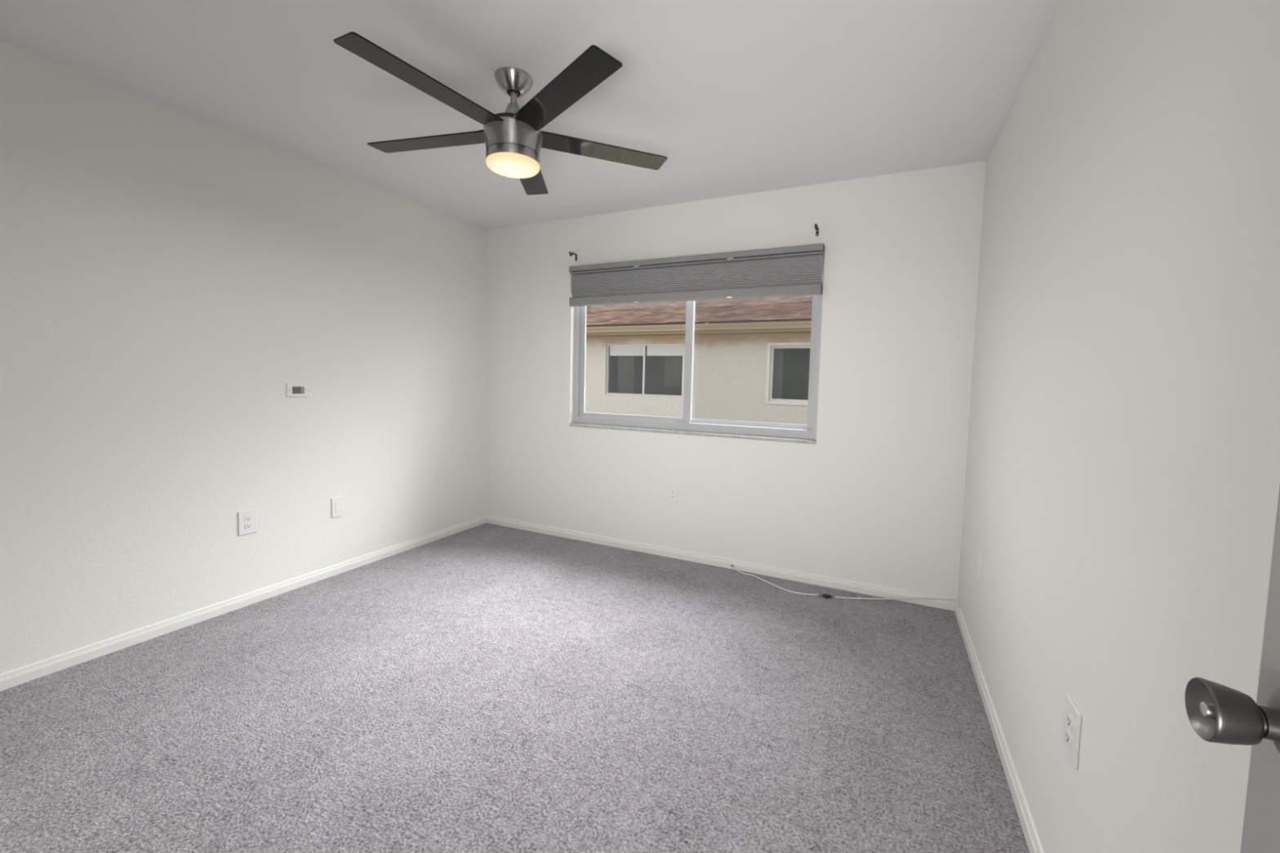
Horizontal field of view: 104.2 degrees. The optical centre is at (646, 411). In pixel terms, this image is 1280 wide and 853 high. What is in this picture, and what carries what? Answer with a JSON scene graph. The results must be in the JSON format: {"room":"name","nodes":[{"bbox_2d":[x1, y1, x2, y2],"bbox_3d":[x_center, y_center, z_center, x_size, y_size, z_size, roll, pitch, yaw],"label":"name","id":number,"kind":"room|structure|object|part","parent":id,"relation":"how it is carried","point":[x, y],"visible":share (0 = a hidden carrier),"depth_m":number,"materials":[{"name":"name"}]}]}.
{"room":"empty bedroom","nodes":[
{"label":"empty bedroom","id":0,"kind":"room"},
{"bbox_2d":[0,40,487,674],"bbox_3d":[-2.154,-0.169,2.700,0.200,2.500,3.359,3,4,25],"label":"wall","id":1,"kind":"structure","parent":0,"point":[166,273],"depth_m":2.40,"materials":[{"name":"white paint"}]},
{"bbox_2d":[0,515,486,691],"bbox_3d":[-2.088,0.993,2.724,0.014,0.062,3.346,3,4,25],"label":"baseboard","id":2,"kind":"structure","parent":1,"relation":"attached to","point":[9,679],"depth_m":2.45,"materials":[{"name":"white paint"}]},
{"bbox_2d":[238,508,257,535],"bbox_3d":[-2.110,0.583,2.634,0.010,0.126,0.084,3,4,25],"label":"power outlet","id":3,"kind":"object","parent":1,"relation":"attached to","point":[247,519],"visible":1,"depth_m":2.63,"materials":[{"name":"white plastic"}]},
{"bbox_2d":[244,515,252,521],"bbox_3d":[-2.108,0.563,2.632,0.005,0.025,0.034,3,4,25],"label":"receptacle","id":4,"kind":"object","parent":3,"relation":"attached to","point":[246,518],"depth_m":2.63,"materials":[{"name":"grey plastic"}]},
{"bbox_2d":[244,523,252,528],"bbox_3d":[-2.109,0.602,2.634,0.005,0.025,0.034,3,4,25],"label":"receptacle","id":5,"kind":"object","parent":3,"relation":"attached to","point":[247,526],"depth_m":2.63,"materials":[{"name":"white plastic"}]},
{"bbox_2d":[286,383,309,397],"bbox_3d":[-1.981,-0.123,2.828,0.009,0.077,0.119,3,4,25],"label":"plate","id":6,"kind":"object","parent":1,"relation":"attached to","point":[292,389],"visible":1,"depth_m":2.83,"materials":[{"name":"white plastic"}]},
{"bbox_2d":[331,495,344,518],"bbox_3d":[-1.905,0.585,3.070,0.008,0.124,0.076,3,4,25],"label":"blank wall plate","id":7,"kind":"object","parent":1,"relation":"attached to","point":[337,503],"visible":1,"depth_m":3.06,"materials":[{"name":"white plastic"}]},
{"bbox_2d":[0,523,1029,852],"bbox_3d":[-0.567,1.140,1.949,3.837,0.060,3.479,3,4,25],"label":"floor","id":8,"kind":"structure","parent":0,"point":[486,687],"depth_m":1.79,"materials":[{"name":"carpet"}]},
{"bbox_2d":[730,564,959,607],"bbox_3d":[1.101,1.049,2.958,1.289,0.070,0.201,3,4,25],"label":"coaxial cable","id":9,"kind":"object","parent":8,"relation":"on","point":[827,596],"visible":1,"depth_m":2.90,"materials":[{"name":"white plastic"}]},
{"bbox_3d":[0.771,1.055,3.087,0.579,0.021,0.069,5,5,42],"label":"cord","id":10,"kind":"part","parent":9,"relation":"part of","materials":[{"name":"white plastic"}]},
{"bbox_3d":[1.410,1.063,2.843,0.633,0.067,0.115,3,4,20],"label":"cord","id":11,"kind":"part","parent":9,"relation":"part of","materials":[{"name":"white plastic"}]},
{"bbox_2d":[0,0,1059,230],"bbox_3d":[-0.464,-1.389,1.875,4.437,0.120,3.679,3,4,25],"label":"ceiling","id":12,"kind":"structure","parent":0,"point":[739,97],"depth_m":1.98,"materials":[{"name":"white paint"}]},
{"bbox_2d":[333,31,667,195],"bbox_3d":[-0.568,-1.156,1.988,1.276,0.363,1.260,3,4,25],"label":"ceiling fan","id":13,"kind":"object","parent":12,"relation":"hanging from","point":[513,139],"visible":1,"depth_m":1.91,"materials":[{"name":"silver metal"}]},
{"bbox_3d":[-0.737,-1.107,1.693,0.116,0.006,0.572,11,8,31],"label":"blade","id":14,"kind":"part","parent":13,"relation":"part of","materials":[{"name":"black wood"}]},
{"bbox_3d":[-0.901,-1.137,2.100,0.572,0.006,0.116,2,10,14],"label":"blade","id":15,"kind":"part","parent":13,"relation":"part of","materials":[{"name":"black wood"}]},
{"bbox_3d":[-0.565,-1.148,2.382,0.116,0.006,0.572,-5,4,-4],"label":"blade","id":16,"kind":"part","parent":13,"relation":"part of","materials":[{"name":"black wood"}]},
{"bbox_3d":[-0.298,-1.099,1.724,0.116,0.006,0.572,6,0,-40],"label":"blade","id":17,"kind":"part","parent":13,"relation":"part of","materials":[{"name":"black wood"}]},
{"bbox_3d":[-0.192,-1.124,2.150,0.572,0.006,0.116,0,-2,-22],"label":"blade","id":18,"kind":"part","parent":13,"relation":"part of","materials":[{"name":"black wood"}]},
{"bbox_2d":[486,160,986,599],"bbox_3d":[0.250,-0.096,3.534,3.837,2.640,0.200,3,4,25],"label":"wall","id":19,"kind":"structure","parent":0,"point":[877,499],"depth_m":3.08,"materials":[{"name":"white paint"}]},
{"bbox_2d":[568,251,577,261],"bbox_3d":[-0.550,-1.158,3.696,0.016,0.053,0.090,3,4,25],"label":"curtain rod bracket","id":20,"kind":"object","parent":19,"relation":"attached to","point":[570,254],"visible":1,"depth_m":3.71,"materials":[{"name":"black metal"}]},
{"bbox_2d":[667,484,678,502],"bbox_3d":[0.184,0.574,3.485,0.073,0.118,0.010,3,4,25],"label":"power outlet","id":21,"kind":"object","parent":19,"relation":"attached to","point":[673,490],"visible":1,"depth_m":3.48,"materials":[{"name":"white plastic"}]},
{"bbox_2d":[568,247,825,444],"bbox_3d":[0.267,-0.448,3.474,1.816,1.200,0.151,3,4,25],"label":"window","id":22,"kind":"structure","parent":19,"relation":"in","point":[787,433],"depth_m":3.46,"materials":[{"name":"grey plastic"}]},
{"bbox_3d":[-0.096,-0.486,3.659,0.920,1.092,0.024,3,4,25],"label":"sash","id":23,"kind":"part","parent":22,"relation":"part of","materials":[{"name":"grey plastic"}]},
{"bbox_3d":[0.242,0.142,3.490,1.816,0.020,0.101,3,4,25],"label":"sill","id":24,"kind":"part","parent":22,"relation":"part of","materials":[{"name":"stone"}]},
{"bbox_2d":[568,244,824,306],"bbox_3d":[0.241,-0.891,3.343,1.789,0.288,0.066,3,4,25],"label":"cellular shade","id":25,"kind":"object","parent":22,"relation":"attached to","point":[791,271],"visible":1,"depth_m":3.27,"materials":[{"name":"grey fabric"}]},
{"bbox_3d":[0.239,-0.778,3.352,1.781,0.060,0.046,3,4,25],"label":"rail","id":26,"kind":"part","parent":25,"relation":"part of","materials":[{"name":"grey"}]},
{"bbox_3d":[0.676,-0.447,3.326,0.874,1.092,0.022,3,4,25],"label":"sash","id":27,"kind":"part","parent":22,"relation":"part of","materials":[{"name":"grey plastic"}]},
{"bbox_2d":[485,515,957,610],"bbox_3d":[0.178,0.996,3.508,3.437,0.062,0.014,3,4,25],"label":"baseboard","id":28,"kind":"structure","parent":19,"relation":"attached to","point":[804,577],"depth_m":3.29,"materials":[{"name":"white paint"}]},
{"bbox_2d":[814,223,818,235],"bbox_3d":[1.008,-1.084,2.959,0.016,0.053,0.090,3,4,25],"label":"curtain rod bracket","id":29,"kind":"object","parent":19,"relation":"attached to","point":[816,228],"visible":1,"depth_m":2.99,"materials":[{"name":"black metal"}]},
{"bbox_2d":[957,0,1279,852],"bbox_3d":[1.130,0.009,1.148,0.200,2.500,3.359,3,4,25],"label":"wall","id":30,"kind":"structure","parent":0,"point":[1122,479],"depth_m":0.96,"materials":[{"name":"white paint"}]},
{"bbox_2d":[977,549,982,579],"bbox_3d":[1.486,0.682,2.223,0.008,0.116,0.070,3,4,25],"label":"blank wall plate","id":31,"kind":"object","parent":30,"relation":"attached to","point":[980,553],"visible":1,"depth_m":2.21,"materials":[{"name":"white plastic"}]},
{"bbox_2d":[954,601,1044,852],"bbox_3d":[1.003,1.161,1.263,0.014,0.062,3.346,3,4,25],"label":"baseboard","id":32,"kind":"structure","parent":30,"relation":"attached to","point":[1034,846],"depth_m":1.66,"materials":[{"name":"white paint"}]},
{"bbox_2d":[1062,693,1081,768],"bbox_3d":[0.971,0.728,1.140,0.010,0.126,0.084,3,4,25],"label":"power outlet","id":33,"kind":"object","parent":30,"relation":"attached to","point":[1073,717],"visible":1,"depth_m":1.13,"materials":[{"name":"white plastic"}]},
{"bbox_2d":[1065,729,1071,746],"bbox_3d":[0.969,0.748,1.142,0.005,0.025,0.034,3,4,25],"label":"receptacle","id":34,"kind":"object","parent":33,"relation":"attached to","point":[1068,732],"depth_m":1.14,"materials":[{"name":"grey plastic"}]},
{"bbox_2d":[1066,713,1073,729],"bbox_3d":[0.970,0.709,1.139,0.005,0.025,0.034,3,4,25],"label":"receptacle","id":35,"kind":"object","parent":33,"relation":"attached to","point":[1069,717],"depth_m":1.14,"materials":[{"name":"grey plastic"}]},
{"label":"outside","id":36,"kind":"structure","parent":0,"visible":0},
{"bbox_3d":[13.562,0.067,28.697,80.000,0.280,56.601,3,4,25],"label":"ground","id":37,"kind":"structure","parent":36,"visible":0},
{"bbox_2d":[584,294,813,425],"bbox_3d":[3.619,-1.507,14.511,26.800,4.230,9.770,3,4,25],"label":"neighbor house","id":38,"kind":"structure","parent":37,"relation":"on","point":[751,360],"depth_m":11.00,"materials":[{"name":"paint"}]},
{"bbox_2d":[617,347,634,393],"bbox_3d":[-0.510,-0.993,12.078,0.440,1.285,0.046,3,4,25],"label":"curtain","id":39,"kind":"object","parent":38,"relation":"hanging from","point":[625,363],"depth_m":12.08,"materials":[{"name":"grey fabric"}]},
{"bbox_2d":[609,346,643,355],"bbox_3d":[-0.485,-1.457,11.904,0.908,0.226,0.021,3,4,25],"label":"blind","id":40,"kind":"object","parent":38,"relation":"hanging from","point":[626,349],"depth_m":11.89,"materials":[{"name":"white"}]},
{"bbox_3d":[-0.061,-0.982,11.700,0.044,1.135,0.060,3,4,25],"label":"sash","id":41,"kind":"part","parent":38,"relation":"part of","materials":[{"name":"silver metal"}]},
{"bbox_2d":[646,346,683,355],"bbox_3d":[0.415,-1.408,11.478,0.908,0.226,0.021,3,4,25],"label":"blind","id":42,"kind":"object","parent":38,"relation":"hanging from","point":[651,349],"depth_m":11.47,"materials":[{"name":"white"}]},
{"bbox_2d":[663,349,682,386],"bbox_3d":[0.669,-1.078,11.512,0.565,0.985,0.046,3,4,25],"label":"curtain","id":43,"kind":"object","parent":38,"relation":"hanging from","point":[673,364],"depth_m":11.54,"materials":[{"name":"grey fabric"}]},
{"bbox_2d":[772,348,810,399],"bbox_3d":[3.360,-0.750,10.261,1.565,1.210,0.014,3,4,25],"label":"window","id":44,"kind":"structure","parent":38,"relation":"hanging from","point":[791,367],"depth_m":10.42,"materials":[{"name":"grey glass"}]},
{"bbox_3d":[-1.259,0.005,0.355,3.837,2.500,0.120,3,4,25],"label":"wall","id":45,"kind":"structure","parent":0,"visible":0},
{"bbox_2d":[1185,484,1279,852],"bbox_3d":[0.408,0.229,0.110,0.141,2.018,0.773,3,4,25],"label":"door","id":46,"kind":"structure","parent":45,"relation":"in","point":[1218,713],"depth_m":0.44,"materials":[{"name":"grey paint"}]},
{"bbox_3d":[0.507,0.259,0.421,0.057,0.050,0.050,3,4,25],"label":"knob","id":47,"kind":"part","parent":46,"relation":"part of","materials":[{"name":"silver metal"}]}
]}

